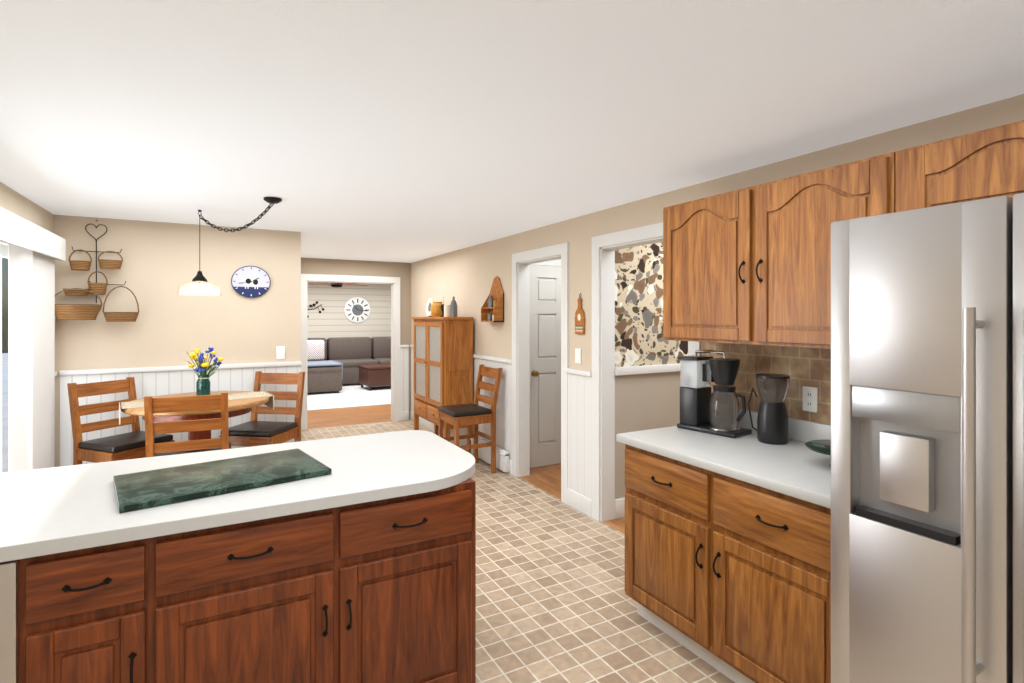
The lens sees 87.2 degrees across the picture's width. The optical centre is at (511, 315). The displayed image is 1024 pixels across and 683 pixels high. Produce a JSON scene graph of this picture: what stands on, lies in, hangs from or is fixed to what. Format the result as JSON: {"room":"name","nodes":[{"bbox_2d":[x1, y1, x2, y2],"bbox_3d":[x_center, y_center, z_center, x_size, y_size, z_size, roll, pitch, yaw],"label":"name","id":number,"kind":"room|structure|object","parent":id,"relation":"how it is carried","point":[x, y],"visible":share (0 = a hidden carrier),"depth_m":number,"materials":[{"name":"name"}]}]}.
{"room":"kitchen","nodes":[
{"label":"kitchen","id":0,"kind":"room"},
{"bbox_2d":[0,182,53,232],"bbox_3d":[-2.950,0.365,2.987,0.120,2.270,2.670,0,0,-29],"label":"wall","id":1,"kind":"structure","parent":0,"point":[15,202],"depth_m":3.49,"materials":[{"name":"beige paint"}]},
{"bbox_2d":[0,240,14,472],"bbox_3d":[-2.870,0.505,2.820,0.080,1.990,2.300,0,0,-29],"label":"sliding door","id":2,"kind":"structure","parent":1,"relation":"in","point":[3,356],"depth_m":3.37,"materials":[{"name":"white"}]},
{"bbox_2d":[0,239,54,471],"bbox_3d":[-2.727,0.510,2.819,0.075,1.920,2.260,0,0,-29],"label":"vertical blind","id":3,"kind":"object","parent":1,"relation":"attached to","point":[31,359],"visible":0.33,"depth_m":3.31,"materials":[{"name":"white fabric"}]},
{"bbox_2d":[0,207,65,260],"bbox_3d":[-2.703,-0.472,2.803,0.133,0.155,2.350,0,0,-29],"label":"valance box","id":4,"kind":"object","parent":1,"relation":"attached to","point":[19,231],"visible":0.9,"depth_m":3.14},
{"bbox_2d":[54,215,300,466],"bbox_3d":[-2.735,0.365,4.557,1.760,2.270,0.120,0,0,-29],"label":"wall","id":5,"kind":"structure","parent":0,"point":[170,326],"depth_m":4.45,"materials":[{"name":"beige paint"}]},
{"bbox_2d":[55,220,138,321],"bbox_3d":[-3.174,-0.352,4.107,0.548,0.794,0.246,0,0,-29],"label":"rack","id":6,"kind":"object","parent":5,"relation":"attached to","point":[77,311],"visible":0.94,"depth_m":4.08,"materials":[{"name":"brown wicker"}]},
{"bbox_2d":[59,361,300,466],"bbox_3d":[-2.681,0.958,4.500,1.720,1.085,0.032,0,0,-29],"label":"wainscot","id":7,"kind":"structure","parent":5,"relation":"attached to","point":[157,381],"depth_m":4.39,"materials":[{"name":"white wood"}]},
{"bbox_2d":[231,266,270,297],"bbox_3d":[-2.285,-0.300,4.714,0.312,0.282,0.030,0,0,-29],"label":"clock","id":8,"kind":"object","parent":5,"relation":"attached to","point":[251,281],"visible":0.98,"depth_m":4.71,"materials":[{"name":"white plastic"}]},
{"bbox_2d":[276,346,284,358],"bbox_3d":[-2.080,0.330,4.838,0.072,0.116,0.009,0,0,-29],"label":"light switch","id":9,"kind":"object","parent":5,"relation":"attached to","point":[280,352],"visible":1,"depth_m":4.83,"materials":[{"name":"white plastic"}]},
{"bbox_2d":[307,282,390,338],"bbox_3d":[-4.566,0.365,12.135,6.800,2.270,0.120,0,0,-29],"label":"wall","id":10,"kind":"structure","parent":0,"point":[331,320],"depth_m":12.44,"materials":[{"name":"beige wood"}]},
{"bbox_2d":[307,301,323,317],"bbox_3d":[-4.480,-0.131,12.097,0.505,0.406,0.018,0,0,-29],"label":"branch","id":11,"kind":"object","parent":10,"relation":"attached to","point":[315,308],"visible":0.75,"depth_m":12.12,"materials":[{"name":"black metal"}]},
{"bbox_2d":[344,297,370,322],"bbox_3d":[-3.605,-0.140,12.566,0.600,0.600,0.039,0,0,-29],"label":"clock","id":12,"kind":"object","parent":10,"relation":"attached to","point":[357,309],"visible":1,"depth_m":12.55,"materials":[{"name":"white plastic"}]},
{"bbox_2d":[307,404,391,428],"bbox_3d":[-3.314,1.525,9.839,6.800,0.050,5.349,0,0,-29],"label":"floor","id":13,"kind":"structure","parent":0,"point":[345,416],"depth_m":8.03,"materials":[{"name":"brown wood"}]},
{"bbox_2d":[307,383,390,410],"bbox_3d":[-2.921,1.494,10.788,4.000,0.012,3.740,0,0,-29],"label":"living room rug","id":14,"kind":"object","parent":13,"relation":"on","point":[351,395],"visible":0.14,"depth_m":9.82,"materials":[{"name":"white carpet"}]},
{"bbox_2d":[307,336,390,392],"bbox_3d":[-3.230,0.984,11.565,3.200,1.008,2.000,0,0,-29],"label":"sectional sofa","id":15,"kind":"object","parent":14,"relation":"on","point":[351,354],"visible":0.31,"depth_m":11.78,"materials":[{"name":"grey fabric"}]},
{"bbox_2d":[307,340,324,360],"bbox_3d":[-4.244,0.735,11.502,0.460,0.440,0.140,0,0,-35],"label":"cushion","id":16,"kind":"object","parent":15,"relation":"on","point":[315,350],"visible":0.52,"depth_m":11.47,"materials":[{"name":"white fabric"}]},
{"bbox_2d":[307,360,342,379],"bbox_3d":[-3.916,1.085,10.576,1.010,0.330,0.880,0,0,-29],"label":"throw blanket","id":17,"kind":"object","parent":15,"relation":"on","point":[323,363],"visible":0.6,"depth_m":10.42,"materials":[{"name":"grey fabric"}]},
{"bbox_2d":[358,363,390,390],"bbox_3d":[-2.700,1.252,11.114,0.780,0.470,0.620,0,0,-34],"label":"ottoman","id":18,"kind":"object","parent":14,"relation":"on","point":[371,375],"visible":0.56,"depth_m":10.82,"materials":[{"name":"brown leather"}]},
{"bbox_2d":[301,258,410,419],"bbox_3d":[-2.278,0.365,7.426,2.030,2.270,0.120,0,0,-29],"label":"wall","id":19,"kind":"structure","parent":0,"point":[346,267],"depth_m":7.61,"materials":[{"name":"beige paint"}]},
{"bbox_2d":[301,274,399,429],"bbox_3d":[-2.225,0.472,7.445,1.350,2.055,0.139,0,0,-29],"label":"door frame","id":20,"kind":"structure","parent":19,"relation":"attached to","point":[394,282],"depth_m":7.57,"materials":[{"name":"white wood"}]},
{"bbox_2d":[400,345,408,420],"bbox_3d":[-1.545,0.958,7.739,0.125,1.085,0.032,0,0,-29],"label":"wainscot","id":21,"kind":"structure","parent":19,"relation":"attached to","point":[404,382],"depth_m":7.74,"materials":[{"name":"white wood"}]},
{"bbox_2d":[0,0,1023,262],"bbox_3d":[-0.116,-0.810,3.325,5.420,0.080,9.390,0,0,-29],"label":"ceiling","id":22,"kind":"structure","parent":0,"point":[392,130],"depth_m":1.91,"materials":[{"name":"white paint"}]},
{"bbox_2d":[177,197,281,295],"bbox_3d":[-1.969,-0.458,3.720,0.627,0.616,0.867,0,0,-29],"label":"pendant lamp","id":23,"kind":"object","parent":22,"relation":"hanging from","point":[200,285],"visible":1,"depth_m":3.79,"materials":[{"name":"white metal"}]},
{"bbox_2d":[301,419,734,682],"bbox_3d":[-0.855,1.525,2.854,3.671,0.050,9.271,0,0,-29],"label":"floor","id":24,"kind":"structure","parent":0,"point":[555,603],"depth_m":2.85,"materials":[{"name":"beige tile"}]},
{"bbox_2d":[0,554,59,682],"bbox_3d":[-1.725,1.065,1.625,0.698,0.870,0.815,0,0,-29],"label":"base cabinet","id":25,"kind":"object","parent":24,"relation":"on","point":[30,590],"depth_m":1.42,"materials":[{"name":"brown wood"}]},
{"bbox_2d":[67,377,174,464],"bbox_3d":[-2.851,0.990,3.938,0.502,1.020,0.440,0,0,22],"label":"chair","id":26,"kind":"object","parent":24,"relation":"on","point":[129,445],"visible":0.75,"depth_m":3.87,"materials":[{"name":"brown wood"}]},
{"bbox_2d":[60,534,183,682],"bbox_3d":[-1.322,1.065,1.845,0.352,0.870,0.815,0,0,-29],"label":"base cabinet","id":27,"kind":"object","parent":24,"relation":"on","point":[122,607],"depth_m":1.51,"materials":[{"name":"brown wood"}]},
{"bbox_2d":[144,392,231,457],"bbox_3d":[-2.082,0.990,3.502,0.440,1.020,0.502,0,0,-25],"label":"chair","id":28,"kind":"object","parent":24,"relation":"on","point":[152,405],"visible":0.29,"depth_m":3.31,"materials":[{"name":"brown wood"}]},
{"bbox_2d":[119,391,273,440],"bbox_3d":[-2.245,1.048,3.867,0.936,0.905,0.920,0,0,-37],"label":"dining table","id":29,"kind":"object","parent":24,"relation":"on","point":[241,402],"visible":0.38,"depth_m":3.73,"materials":[{"name":"brown wood"}]},
{"bbox_2d":[184,347,223,395],"bbox_3d":[-2.318,0.416,4.022,0.300,0.355,0.311,0,0,-29],"label":"vase","id":30,"kind":"object","parent":29,"relation":"on","point":[203,384],"visible":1,"depth_m":3.98,"materials":[{"name":"green glass"}]},
{"bbox_2d":[219,371,304,446],"bbox_3d":[-2.031,0.990,4.409,0.440,1.020,0.502,0,0,8],"label":"chair","id":31,"kind":"object","parent":24,"relation":"on","point":[253,431],"visible":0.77,"depth_m":4.52,"materials":[{"name":"brown wood"}]},
{"bbox_2d":[184,486,475,682],"bbox_3d":[-0.808,1.065,2.126,1.104,0.870,0.815,0,0,-29],"label":"base cabinet","id":32,"kind":"object","parent":24,"relation":"on","point":[358,565],"depth_m":1.80,"materials":[{"name":"brown wood"}]},
{"bbox_2d":[0,430,475,565],"bbox_3d":[-1.144,0.610,1.957,2.036,0.040,0.870,0,0,-29],"label":"countertop","id":33,"kind":"structure","parent":32,"relation":"on","point":[45,512],"depth_m":1.81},
{"bbox_2d":[113,448,331,512],"bbox_3d":[-1.045,0.579,1.959,0.640,0.020,0.400,0,0,-39],"label":"marble board","id":34,"kind":"object","parent":33,"relation":"on","point":[149,489],"visible":1,"depth_m":1.89,"materials":[{"name":"green stone"}]},
{"bbox_2d":[411,317,473,453],"bbox_3d":[-0.833,0.755,6.197,0.360,1.490,1.100,0,0,-29],"label":"cabinet","id":35,"kind":"object","parent":24,"relation":"on","point":[443,361],"visible":0.88,"depth_m":5.80,"materials":[{"name":"brown wood"}]},
{"bbox_2d":[426,295,457,316],"bbox_3d":[-0.832,-0.114,6.248,0.160,0.245,0.892,0,0,-29],"label":"decor","id":36,"kind":"object","parent":35,"relation":"on","point":[437,309],"visible":1,"depth_m":6.17,"materials":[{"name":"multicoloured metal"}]},
{"bbox_2d":[437,364,502,473],"bbox_3d":[-0.415,1.000,5.241,0.502,1.000,0.440,0,0,-29],"label":"chair","id":37,"kind":"object","parent":24,"relation":"on","point":[474,414],"depth_m":5.14,"materials":[{"name":"brown wood"}]},
{"bbox_2d":[616,409,830,682],"bbox_3d":[1.082,0.995,2.352,0.689,1.010,1.145,0,0,-29],"label":"base cabinet","id":38,"kind":"object","parent":24,"relation":"on","point":[728,557],"visible":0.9,"depth_m":2.15,"materials":[{"name":"brown wood"}]},
{"bbox_2d":[677,350,751,437],"bbox_3d":[1.038,0.382,2.757,0.170,0.413,0.334,0,0,-39],"label":"coffee maker","id":39,"kind":"object","parent":38,"relation":"on","point":[704,408],"visible":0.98,"depth_m":2.74,"materials":[{"name":"black plastic"}]},
{"bbox_2d":[748,373,789,444],"bbox_3d":[1.211,0.432,2.543,0.148,0.312,0.192,0,0,-29],"label":"coffee grinder","id":40,"kind":"object","parent":38,"relation":"on","point":[772,418],"visible":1,"depth_m":2.47,"materials":[{"name":"black plastic"}]},
{"bbox_2d":[805,439,830,465],"bbox_3d":[1.295,0.459,2.095,0.270,0.260,0.270,0,0,-29],"label":"cake stand","id":41,"kind":"object","parent":38,"relation":"on","point":[822,446],"visible":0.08,"depth_m":2.12,"materials":[{"name":"green glass"}]},
{"bbox_2d":[831,193,1023,682],"bbox_3d":[1.488,0.610,1.378,0.868,1.780,0.915,0,0,-29],"label":"refrigerator","id":42,"kind":"object","parent":24,"relation":"on","point":[927,444],"visible":1,"depth_m":1.39,"materials":[{"name":"silver metal"}]},
{"bbox_2d":[519,463,624,533],"bbox_3d":[1.412,1.525,4.357,1.749,0.050,3.300,0,0,-29],"label":"floor","id":43,"kind":"structure","parent":0,"point":[547,478],"depth_m":4.88,"materials":[{"name":"brown wood"}]},
{"bbox_2d":[615,242,687,498],"bbox_3d":[1.440,0.365,4.430,1.630,2.270,0.120,0,0,-29],"label":"wall","id":44,"kind":"structure","parent":0,"point":[639,340],"depth_m":4.12,"materials":[{"name":"paper"}]},
{"bbox_2d":[615,364,679,518],"bbox_3d":[1.389,0.940,4.317,1.428,1.120,0.030,0,0,-29],"label":"trim","id":45,"kind":"structure","parent":44,"relation":"attached to","point":[620,502],"depth_m":4.05,"materials":[{"name":"white wood"}]},
{"bbox_2d":[411,94,1023,371],"bbox_3d":[0.780,0.365,3.813,0.120,2.270,9.150,0,0,-29],"label":"wall","id":46,"kind":"structure","parent":0,"point":[464,277],"depth_m":4.10,"materials":[{"name":"beige paint"}]},
{"bbox_2d":[410,345,511,474],"bbox_3d":[-0.729,0.958,6.422,0.032,1.085,3.045,0,0,-29],"label":"wainscot","id":47,"kind":"structure","parent":46,"relation":"attached to","point":[504,422],"depth_m":5.36,"materials":[{"name":"white wood"}]},
{"bbox_2d":[470,438,508,471],"bbox_3d":[-0.237,1.385,5.440,0.062,0.190,0.780,0,0,-29],"label":"baseboard heater","id":48,"kind":"object","parent":47,"relation":"attached to","point":[502,458],"visible":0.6,"depth_m":5.24,"materials":[{"name":"white metal"}]},
{"bbox_2d":[481,276,503,321],"bbox_3d":[-0.197,-0.170,5.360,0.110,0.460,0.300,0,0,-29],"label":"wall shelf","id":49,"kind":"object","parent":46,"relation":"attached to","point":[492,308],"visible":1,"depth_m":5.35,"materials":[{"name":"brown wood"}]},
{"bbox_2d":[575,348,580,363],"bbox_3d":[0.511,0.310,4.168,0.009,0.116,0.072,0,0,-29],"label":"light switch","id":50,"kind":"object","parent":46,"relation":"attached to","point":[577,355],"visible":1,"depth_m":4.16,"materials":[{"name":"white plastic"}]},
{"bbox_2d":[566,368,591,517],"bbox_3d":[0.517,0.958,4.137,0.032,1.085,0.320,0,0,-29],"label":"wainscot","id":51,"kind":"structure","parent":46,"relation":"attached to","point":[579,493],"depth_m":4.13,"materials":[{"name":"white wood"}]},
{"bbox_2d":[575,293,584,333],"bbox_3d":[0.521,-0.018,4.140,0.017,0.317,0.120,0,0,-29],"label":"plaque","id":52,"kind":"object","parent":46,"relation":"attached to","point":[579,320],"visible":0.98,"depth_m":4.13,"materials":[{"name":"brown wood"}]},
{"bbox_2d":[512,222,700,521],"bbox_3d":[0.600,0.458,4.125,0.139,2.085,2.260,0,0,-29],"label":"trim","id":53,"kind":"structure","parent":46,"relation":"attached to","point":[605,247],"depth_m":3.98,"materials":[{"name":"white wood"}]},
{"bbox_2d":[701,342,830,424],"bbox_3d":[1.385,0.310,2.563,0.011,0.380,1.225,0,0,-29],"label":"tile backsplash","id":54,"kind":"structure","parent":46,"relation":"attached to","point":[805,366],"depth_m":2.62,"materials":[{"name":"tile"}]},
{"bbox_2d":[802,386,817,412],"bbox_3d":[1.395,0.390,2.521,0.008,0.116,0.072,0,0,-29],"label":"outlet","id":55,"kind":"object","parent":54,"relation":"attached to","point":[809,399],"visible":1,"depth_m":2.52,"materials":[{"name":"white plastic"}]},
{"bbox_2d":[663,152,895,348],"bbox_3d":[1.214,-0.230,2.496,0.369,0.720,1.140,0,0,-29],"label":"upper cabinet","id":56,"kind":"object","parent":46,"relation":"attached to","point":[751,265],"visible":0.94,"depth_m":2.36,"materials":[{"name":"brown wood"}]},
{"bbox_2d":[896,120,1023,211],"bbox_3d":[1.776,-0.445,1.501,0.335,0.290,1.135,0,0,-29],"label":"upper cabinet","id":57,"kind":"object","parent":46,"relation":"attached to","point":[983,164],"visible":0.73,"depth_m":1.74,"materials":[{"name":"brown wood"}]},
{"bbox_3d":[0.741,0.365,5.712,1.630,2.270,0.120,0,0,-29],"label":"wall","id":58,"kind":"structure","parent":0,"visible":0},
{"bbox_2d":[530,259,560,467],"bbox_3d":[0.502,0.451,5.448,0.937,2.090,0.110,0,0,-29],"label":"door","id":59,"kind":"structure","parent":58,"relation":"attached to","point":[545,365],"depth_m":5.38,"materials":[{"name":"white wood"}]},
{"bbox_3d":[-3.343,-0.810,9.892,6.800,0.080,5.230,0,0,-29],"label":"ceiling","id":60,"kind":"structure","parent":0,"visible":0},
{"bbox_2d":[307,282,368,287],"bbox_3d":[-3.231,-0.644,9.899,1.219,0.249,1.165,0,0,-29],"label":"room ceiling fan","id":61,"kind":"object","parent":60,"relation":"hanging from","point":[336,285],"visible":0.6,"depth_m":9.80,"materials":[{"name":"black metal"}]}
]}

